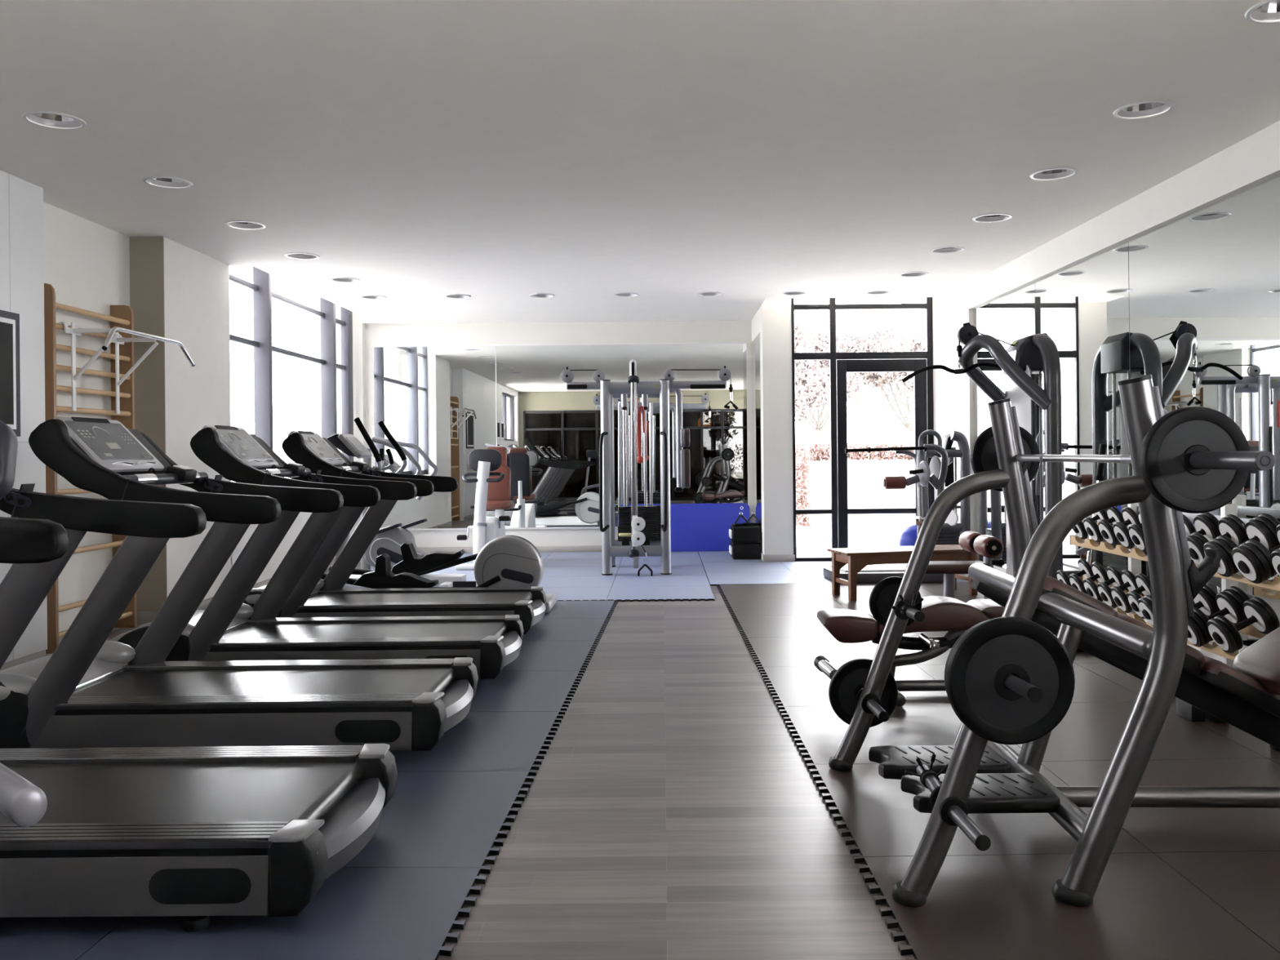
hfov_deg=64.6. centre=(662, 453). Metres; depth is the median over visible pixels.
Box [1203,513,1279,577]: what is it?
dumbbell
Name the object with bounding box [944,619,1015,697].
weight plate
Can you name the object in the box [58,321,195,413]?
bar
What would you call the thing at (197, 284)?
wall column
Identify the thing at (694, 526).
wall panel
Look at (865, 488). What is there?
wall
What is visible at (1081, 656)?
rubber floor mat
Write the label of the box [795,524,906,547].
paving
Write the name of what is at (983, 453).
weight plate
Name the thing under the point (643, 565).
attachment
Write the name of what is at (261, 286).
window
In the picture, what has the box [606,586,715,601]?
rubber floor mat
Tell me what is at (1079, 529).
dumbbell
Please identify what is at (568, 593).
rubber floor mat
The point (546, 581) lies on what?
rubber floor mat
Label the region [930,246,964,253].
recessed light
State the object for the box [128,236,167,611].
wall
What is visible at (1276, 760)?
rubber floor mat
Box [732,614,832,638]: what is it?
rubber floor mat
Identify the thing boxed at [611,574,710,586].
rubber floor mat
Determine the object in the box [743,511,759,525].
attachment
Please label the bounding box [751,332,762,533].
wall mirror
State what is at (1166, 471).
weight plate
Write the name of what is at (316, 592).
hood
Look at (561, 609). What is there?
rubber floor mat
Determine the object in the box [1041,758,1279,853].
rubber floor mat
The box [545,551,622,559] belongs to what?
rubber floor mat
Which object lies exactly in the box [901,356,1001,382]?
bar
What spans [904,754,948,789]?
spring collar
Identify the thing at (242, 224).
recessed light
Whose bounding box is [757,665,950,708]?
rubber floor mat
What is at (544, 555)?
rubber floor mat
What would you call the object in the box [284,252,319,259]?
recessed light
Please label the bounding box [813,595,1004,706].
bench
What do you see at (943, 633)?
rubber floor mat
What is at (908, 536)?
exercise ball
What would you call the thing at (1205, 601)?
dumbbell
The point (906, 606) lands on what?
spring collar
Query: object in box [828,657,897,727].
weight plate
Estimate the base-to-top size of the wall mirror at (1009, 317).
2.740 m
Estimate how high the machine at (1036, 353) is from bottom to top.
2.416 m
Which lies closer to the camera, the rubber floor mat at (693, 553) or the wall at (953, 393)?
the wall at (953, 393)
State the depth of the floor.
3.62 m
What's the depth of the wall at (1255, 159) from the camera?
7.12 m
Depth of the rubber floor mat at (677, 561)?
12.54 m
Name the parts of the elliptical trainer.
fixed handle, moving handle, fixed handle, moving handle, pedal arm, pedal arm, dark panel, panel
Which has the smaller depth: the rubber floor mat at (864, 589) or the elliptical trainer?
the elliptical trainer
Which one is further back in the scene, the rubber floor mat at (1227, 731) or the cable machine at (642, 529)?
the cable machine at (642, 529)
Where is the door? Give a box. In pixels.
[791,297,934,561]
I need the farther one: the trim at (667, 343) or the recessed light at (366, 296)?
the trim at (667, 343)
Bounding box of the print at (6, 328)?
[0,321,13,424]
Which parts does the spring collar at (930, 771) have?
clip lever, clip lever, clip lever, clip lever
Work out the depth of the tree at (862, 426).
26.45 m
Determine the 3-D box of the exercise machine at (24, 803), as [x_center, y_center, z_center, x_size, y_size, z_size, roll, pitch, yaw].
[-1.863,0.635,2.394,1.022,1.452,0.440,-1,0,0]
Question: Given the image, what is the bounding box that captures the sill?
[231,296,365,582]
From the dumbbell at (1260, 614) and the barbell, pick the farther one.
the dumbbell at (1260, 614)
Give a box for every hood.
[0,653,128,689]
[110,609,248,641]
[258,584,319,596]
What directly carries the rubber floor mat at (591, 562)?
on the floor
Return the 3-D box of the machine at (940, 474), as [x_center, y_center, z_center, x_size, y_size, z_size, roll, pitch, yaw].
[2.521,0.535,10.856,1.628,1.567,1.092,-1,0,0]
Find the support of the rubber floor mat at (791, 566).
on the floor
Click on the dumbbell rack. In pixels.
(1135, 555)
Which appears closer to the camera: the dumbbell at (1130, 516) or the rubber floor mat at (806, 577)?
the dumbbell at (1130, 516)
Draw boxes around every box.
[728,524,760,542]
[728,541,760,559]
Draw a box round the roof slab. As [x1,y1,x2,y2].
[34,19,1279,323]
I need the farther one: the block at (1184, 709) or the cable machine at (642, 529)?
the cable machine at (642, 529)
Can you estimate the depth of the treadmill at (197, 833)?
3.07 m
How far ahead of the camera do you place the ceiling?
5.75 m
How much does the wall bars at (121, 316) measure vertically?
2.565 m
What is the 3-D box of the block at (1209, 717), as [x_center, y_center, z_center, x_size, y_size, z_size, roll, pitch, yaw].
[2.732,1.273,5.020,0.070,0.090,0.160,-1,0,0]
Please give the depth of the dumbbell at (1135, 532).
5.83 m
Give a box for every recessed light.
[22,110,86,129]
[142,176,192,188]
[225,220,266,229]
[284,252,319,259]
[329,276,359,282]
[360,294,386,299]
[444,293,471,298]
[528,293,555,297]
[613,292,639,297]
[697,291,723,296]
[781,290,807,295]
[865,289,891,294]
[898,271,928,277]
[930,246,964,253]
[972,213,1012,222]
[1030,167,1078,180]
[1112,99,1174,119]
[1244,0,1279,23]
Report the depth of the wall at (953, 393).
11.72 m
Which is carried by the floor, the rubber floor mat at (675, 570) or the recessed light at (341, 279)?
the rubber floor mat at (675, 570)
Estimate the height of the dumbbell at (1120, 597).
0.240 m
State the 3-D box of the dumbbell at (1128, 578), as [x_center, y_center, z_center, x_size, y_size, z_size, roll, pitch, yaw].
[2.839,0.840,6.290,0.249,0.240,0.176,-1,0,0]
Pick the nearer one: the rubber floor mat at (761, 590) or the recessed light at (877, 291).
the rubber floor mat at (761, 590)
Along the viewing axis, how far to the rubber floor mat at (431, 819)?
3.73 m
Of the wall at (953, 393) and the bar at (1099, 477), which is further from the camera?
the wall at (953, 393)
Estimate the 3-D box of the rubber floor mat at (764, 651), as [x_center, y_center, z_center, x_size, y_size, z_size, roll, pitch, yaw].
[1.090,1.341,6.866,0.997,0.015,0.997,-1,0,-1]
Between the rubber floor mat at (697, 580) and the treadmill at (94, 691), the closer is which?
the treadmill at (94, 691)
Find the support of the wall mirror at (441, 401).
attached to the wall at (672, 331)
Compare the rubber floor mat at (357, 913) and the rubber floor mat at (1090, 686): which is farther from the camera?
the rubber floor mat at (1090, 686)
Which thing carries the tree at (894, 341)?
on the terrace
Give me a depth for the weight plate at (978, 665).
2.89 m
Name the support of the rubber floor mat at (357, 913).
on the floor
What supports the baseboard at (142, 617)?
attached to the wall at (21, 201)
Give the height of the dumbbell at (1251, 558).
0.308 m
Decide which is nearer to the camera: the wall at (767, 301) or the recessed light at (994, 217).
the recessed light at (994, 217)
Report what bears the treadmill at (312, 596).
on the rubber floor mat at (576, 628)
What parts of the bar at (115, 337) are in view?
hook plate, hook plate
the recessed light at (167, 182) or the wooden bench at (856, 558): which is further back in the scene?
the wooden bench at (856, 558)
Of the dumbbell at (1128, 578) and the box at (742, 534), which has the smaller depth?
the dumbbell at (1128, 578)
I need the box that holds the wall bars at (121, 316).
[44,283,136,653]
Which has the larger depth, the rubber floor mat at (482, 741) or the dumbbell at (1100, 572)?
the dumbbell at (1100, 572)
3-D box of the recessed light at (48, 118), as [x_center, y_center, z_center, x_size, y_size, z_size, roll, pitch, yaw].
[-3.278,-1.863,5.460,0.300,0.142,0.300,-1,0,0]
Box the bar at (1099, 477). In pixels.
[1086,443,1106,564]
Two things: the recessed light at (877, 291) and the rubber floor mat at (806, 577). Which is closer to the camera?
the rubber floor mat at (806, 577)
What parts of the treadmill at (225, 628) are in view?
handrail, handrail, panel, rail, rail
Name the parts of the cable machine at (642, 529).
arm plate, arm, long handle, post, post, guide rod, selector handle, guide rod, guide rod, weight plate, weight plate, weight plate, weight plate, weight plate, weight plate, weight plate, weight plate, weight plate, weight plate, weight plate, weight plate, weight plate, weight plate, weight plate, weight plate, guide rod, guide rod, long handle, post, post, post, arm, arm plate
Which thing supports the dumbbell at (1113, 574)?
on the dumbbell rack
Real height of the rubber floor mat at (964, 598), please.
0.015 m
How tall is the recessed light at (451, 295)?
0.142 m
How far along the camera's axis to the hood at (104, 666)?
4.96 m
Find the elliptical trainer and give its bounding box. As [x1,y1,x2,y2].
[320,417,556,613]
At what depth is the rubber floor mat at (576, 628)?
7.76 m
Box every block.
[1175,697,1205,721]
[1204,711,1226,723]
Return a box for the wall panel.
[617,503,750,551]
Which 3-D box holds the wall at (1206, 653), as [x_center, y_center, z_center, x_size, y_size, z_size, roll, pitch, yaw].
[3.705,-0.140,6.615,0.400,2.930,8.979,-1,0,-1]
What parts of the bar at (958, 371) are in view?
chain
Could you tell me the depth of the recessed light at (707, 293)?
11.73 m
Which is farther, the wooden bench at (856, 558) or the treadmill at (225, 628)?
the wooden bench at (856, 558)
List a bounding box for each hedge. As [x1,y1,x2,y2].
[795,441,914,462]
[795,445,812,527]
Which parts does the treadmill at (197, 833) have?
handrail, handrail, panel, rail, rail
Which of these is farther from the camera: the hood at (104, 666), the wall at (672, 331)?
the wall at (672, 331)
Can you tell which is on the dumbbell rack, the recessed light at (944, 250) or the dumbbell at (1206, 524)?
the dumbbell at (1206, 524)
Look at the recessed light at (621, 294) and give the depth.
11.73 m
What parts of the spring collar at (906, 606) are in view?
clip lever, clip lever, clip lever, clip lever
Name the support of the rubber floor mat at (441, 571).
on the floor
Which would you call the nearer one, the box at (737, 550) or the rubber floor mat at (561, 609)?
the rubber floor mat at (561, 609)
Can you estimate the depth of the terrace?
22.40 m
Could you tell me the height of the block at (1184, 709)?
0.090 m
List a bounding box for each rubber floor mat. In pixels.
[0,916,128,959]
[77,867,490,959]
[342,771,536,871]
[370,568,451,573]
[388,711,564,774]
[442,568,474,577]
[453,559,544,568]
[459,552,473,558]
[466,577,477,586]
[469,670,584,714]
[501,640,599,672]
[522,617,609,640]
[538,575,615,587]
[539,551,552,559]
[542,558,622,567]
[542,566,619,576]
[542,586,611,600]
[542,600,617,618]
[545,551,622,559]
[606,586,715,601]
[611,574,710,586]
[616,565,706,575]
[619,557,702,566]
[622,551,699,558]
[697,551,762,562]
[702,561,790,573]
[706,571,803,586]
[715,583,831,599]
[723,597,844,616]
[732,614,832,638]
[742,636,915,666]
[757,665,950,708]
[777,704,1021,767]
[780,561,831,571]
[791,571,831,583]
[807,763,1152,860]
[813,582,937,597]
[831,595,928,613]
[853,853,1279,959]
[868,613,947,635]
[897,635,951,665]
[916,662,1137,702]
[920,582,983,595]
[954,595,983,601]
[956,573,968,582]
[1017,702,1266,761]
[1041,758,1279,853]
[1073,651,1219,662]
[1075,661,1221,701]
[1168,701,1279,758]
[1268,758,1279,764]
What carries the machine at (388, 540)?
on the rubber floor mat
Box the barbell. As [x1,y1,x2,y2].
[1016,450,1275,470]
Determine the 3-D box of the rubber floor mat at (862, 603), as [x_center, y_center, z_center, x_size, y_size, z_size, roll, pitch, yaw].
[2.066,1.332,8.879,0.997,0.015,0.997,-1,0,-1]
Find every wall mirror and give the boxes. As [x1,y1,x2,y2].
[373,346,496,528]
[496,343,747,527]
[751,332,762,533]
[973,282,1037,568]
[1035,240,1130,591]
[1128,173,1279,646]
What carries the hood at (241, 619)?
attached to the treadmill at (225, 628)
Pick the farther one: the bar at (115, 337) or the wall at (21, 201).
the bar at (115, 337)
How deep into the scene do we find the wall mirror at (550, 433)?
13.98 m
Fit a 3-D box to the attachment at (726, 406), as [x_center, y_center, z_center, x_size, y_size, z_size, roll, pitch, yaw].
[0.772,-0.599,11.400,0.162,0.214,0.034,-1,0,0]
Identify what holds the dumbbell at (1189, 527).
on the dumbbell rack
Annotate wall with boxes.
[0,169,47,662]
[43,201,129,631]
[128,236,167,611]
[364,293,752,546]
[751,304,793,555]
[762,298,791,304]
[795,462,915,524]
[932,284,974,531]
[968,120,1279,308]
[977,176,1274,662]
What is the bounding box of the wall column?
[164,236,231,599]
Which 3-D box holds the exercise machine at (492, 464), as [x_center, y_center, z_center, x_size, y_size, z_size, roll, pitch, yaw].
[-2.123,0.637,12.608,0.692,1.455,1.520,-1,0,2]
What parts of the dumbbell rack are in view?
shelf arm, post, saddle rail, saddle rail, saddle rail, rail, post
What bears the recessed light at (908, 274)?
in the ceiling
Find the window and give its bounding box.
[229,266,353,462]
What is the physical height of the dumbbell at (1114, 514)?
0.240 m
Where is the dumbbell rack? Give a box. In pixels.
[1070,502,1279,751]
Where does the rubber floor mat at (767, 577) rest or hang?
on the floor
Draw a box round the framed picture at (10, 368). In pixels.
[0,310,20,436]
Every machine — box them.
[0,420,47,826]
[346,436,466,588]
[455,446,521,570]
[560,360,733,575]
[823,429,970,582]
[828,374,1279,907]
[924,322,1062,603]
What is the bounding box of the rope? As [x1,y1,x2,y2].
[636,397,644,463]
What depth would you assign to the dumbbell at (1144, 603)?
5.66 m
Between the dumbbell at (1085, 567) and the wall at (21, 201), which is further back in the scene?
the dumbbell at (1085, 567)
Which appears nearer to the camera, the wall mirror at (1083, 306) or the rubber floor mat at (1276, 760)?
the rubber floor mat at (1276, 760)
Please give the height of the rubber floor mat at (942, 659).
0.015 m
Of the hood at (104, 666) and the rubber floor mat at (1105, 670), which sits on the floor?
the rubber floor mat at (1105, 670)
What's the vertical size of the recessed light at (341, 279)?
0.142 m
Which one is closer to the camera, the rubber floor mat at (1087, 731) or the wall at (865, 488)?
the rubber floor mat at (1087, 731)
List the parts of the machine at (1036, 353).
seat post, seat, roller post, pin knob, pulley arm, head panel, guide rod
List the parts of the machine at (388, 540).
dark panel, handrail, handrail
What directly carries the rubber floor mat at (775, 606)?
on the floor
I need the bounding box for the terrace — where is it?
[809,459,914,462]
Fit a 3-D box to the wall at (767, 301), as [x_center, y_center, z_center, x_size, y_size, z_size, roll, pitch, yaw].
[2.572,-2.136,13.085,2.815,0.563,2.230,-1,0,0]
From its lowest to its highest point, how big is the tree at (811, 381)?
2.978 m
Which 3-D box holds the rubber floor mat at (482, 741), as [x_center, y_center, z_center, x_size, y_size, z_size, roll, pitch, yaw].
[-1.020,1.361,4.814,0.997,0.015,0.997,-1,0,1]
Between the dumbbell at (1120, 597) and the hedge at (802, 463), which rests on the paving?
the hedge at (802, 463)
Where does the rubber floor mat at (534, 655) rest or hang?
on the floor
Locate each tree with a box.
[794,316,876,462]
[804,316,913,457]
[853,302,925,461]
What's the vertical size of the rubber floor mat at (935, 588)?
0.015 m
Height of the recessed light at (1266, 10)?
0.142 m
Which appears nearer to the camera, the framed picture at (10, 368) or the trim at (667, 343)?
the framed picture at (10, 368)
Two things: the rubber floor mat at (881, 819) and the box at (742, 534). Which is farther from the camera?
the box at (742, 534)
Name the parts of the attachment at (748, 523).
frame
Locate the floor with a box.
[45,547,915,959]
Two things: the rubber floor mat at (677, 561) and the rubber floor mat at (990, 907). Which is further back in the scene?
the rubber floor mat at (677, 561)
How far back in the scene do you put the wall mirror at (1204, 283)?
6.30 m
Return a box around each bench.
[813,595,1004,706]
[826,544,977,600]
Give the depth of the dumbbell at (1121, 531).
6.03 m
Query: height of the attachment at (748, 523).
0.179 m
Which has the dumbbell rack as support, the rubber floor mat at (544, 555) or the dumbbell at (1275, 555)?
the dumbbell at (1275, 555)
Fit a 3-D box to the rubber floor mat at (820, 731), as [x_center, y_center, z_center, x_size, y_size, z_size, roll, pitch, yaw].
[1.115,1.341,4.867,0.997,0.015,0.997,-1,0,-1]
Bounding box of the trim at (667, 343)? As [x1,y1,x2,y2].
[371,342,749,530]
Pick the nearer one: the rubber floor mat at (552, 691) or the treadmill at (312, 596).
the rubber floor mat at (552, 691)
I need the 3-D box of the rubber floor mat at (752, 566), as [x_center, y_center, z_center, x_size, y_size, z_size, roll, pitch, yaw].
[0.968,1.342,11.945,0.957,0.015,1.037,-1,0,0]
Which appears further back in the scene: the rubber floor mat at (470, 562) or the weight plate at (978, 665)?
the rubber floor mat at (470, 562)
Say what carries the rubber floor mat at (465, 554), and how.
on the floor
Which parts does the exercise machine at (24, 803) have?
handle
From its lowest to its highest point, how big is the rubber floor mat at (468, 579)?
0.015 m
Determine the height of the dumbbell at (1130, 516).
0.240 m
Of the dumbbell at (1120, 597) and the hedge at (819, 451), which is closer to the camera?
the dumbbell at (1120, 597)
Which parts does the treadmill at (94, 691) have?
handrail, panel, rail, handrail, rail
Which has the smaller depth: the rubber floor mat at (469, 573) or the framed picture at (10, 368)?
the framed picture at (10, 368)
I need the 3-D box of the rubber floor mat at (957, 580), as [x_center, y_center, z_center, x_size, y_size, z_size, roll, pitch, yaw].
[2.888,1.324,10.905,0.957,0.015,1.037,-1,0,0]
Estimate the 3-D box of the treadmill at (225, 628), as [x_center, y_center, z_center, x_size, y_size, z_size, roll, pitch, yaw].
[-2.070,0.593,6.235,2.379,1.540,0.950,-1,0,0]
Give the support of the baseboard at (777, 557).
attached to the wall at (672, 331)
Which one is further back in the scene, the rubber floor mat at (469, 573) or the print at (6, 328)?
the rubber floor mat at (469, 573)
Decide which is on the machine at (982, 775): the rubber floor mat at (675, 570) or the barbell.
the barbell
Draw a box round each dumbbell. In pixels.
[1056,558,1096,586]
[1069,561,1110,594]
[1072,509,1109,539]
[1083,506,1124,542]
[1083,565,1126,601]
[1097,506,1142,546]
[1097,569,1142,608]
[1111,573,1151,613]
[1112,510,1142,548]
[1127,591,1151,619]
[1128,524,1146,551]
[1137,595,1195,626]
[1182,513,1196,536]
[1186,514,1248,564]
[1187,586,1250,647]
[1193,512,1221,541]
[1193,584,1220,616]
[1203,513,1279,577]
[1207,596,1279,653]
[1231,524,1279,583]
[1271,547,1279,576]
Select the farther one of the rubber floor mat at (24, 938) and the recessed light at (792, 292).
the recessed light at (792, 292)
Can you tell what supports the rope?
hanging from the cable machine at (642, 529)
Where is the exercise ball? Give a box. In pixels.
[897,520,917,546]
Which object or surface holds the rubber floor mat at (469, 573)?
on the floor
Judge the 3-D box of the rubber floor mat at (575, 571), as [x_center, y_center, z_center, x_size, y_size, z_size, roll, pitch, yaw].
[-1.017,1.361,11.645,0.997,0.015,0.925,-1,0,0]
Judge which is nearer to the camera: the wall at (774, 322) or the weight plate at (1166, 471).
the weight plate at (1166, 471)
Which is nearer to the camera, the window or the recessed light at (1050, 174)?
the recessed light at (1050, 174)
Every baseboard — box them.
[0,557,335,671]
[417,545,795,561]
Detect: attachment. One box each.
[637,551,653,576]
[724,391,738,409]
[732,511,751,526]
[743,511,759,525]
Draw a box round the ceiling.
[0,0,1279,324]
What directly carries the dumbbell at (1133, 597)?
on the dumbbell rack
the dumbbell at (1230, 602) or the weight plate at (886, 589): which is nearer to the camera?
the weight plate at (886, 589)
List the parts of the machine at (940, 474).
handle, pin handle, swing arm, handle arm, weight plate, weight plate, weight plate, weight plate, weight plate, stack post, guide rod, stack post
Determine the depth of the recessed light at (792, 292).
11.73 m
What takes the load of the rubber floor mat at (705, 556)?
on the floor
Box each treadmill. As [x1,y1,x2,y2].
[0,416,478,751]
[0,483,397,932]
[110,425,524,679]
[243,430,546,634]
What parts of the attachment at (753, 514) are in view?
frame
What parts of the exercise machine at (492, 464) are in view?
console post, handle, backrest, seat post, seat, handle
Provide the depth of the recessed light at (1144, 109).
5.55 m
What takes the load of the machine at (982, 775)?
on the rubber floor mat at (881, 819)
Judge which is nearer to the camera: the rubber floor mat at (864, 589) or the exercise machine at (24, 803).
the exercise machine at (24, 803)
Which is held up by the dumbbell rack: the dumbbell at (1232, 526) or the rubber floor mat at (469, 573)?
the dumbbell at (1232, 526)
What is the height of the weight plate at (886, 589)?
0.228 m
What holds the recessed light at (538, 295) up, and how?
in the ceiling
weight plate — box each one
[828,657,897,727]
[868,576,921,626]
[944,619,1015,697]
[945,616,1075,744]
[970,426,1039,491]
[1139,406,1249,513]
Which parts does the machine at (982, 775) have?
leg, spotter plate, spotter plate, hook plate, leg, post, backrest rail, hook plate, seat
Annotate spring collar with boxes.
[892,593,924,618]
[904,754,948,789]
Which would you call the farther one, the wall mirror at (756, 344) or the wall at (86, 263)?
the wall mirror at (756, 344)

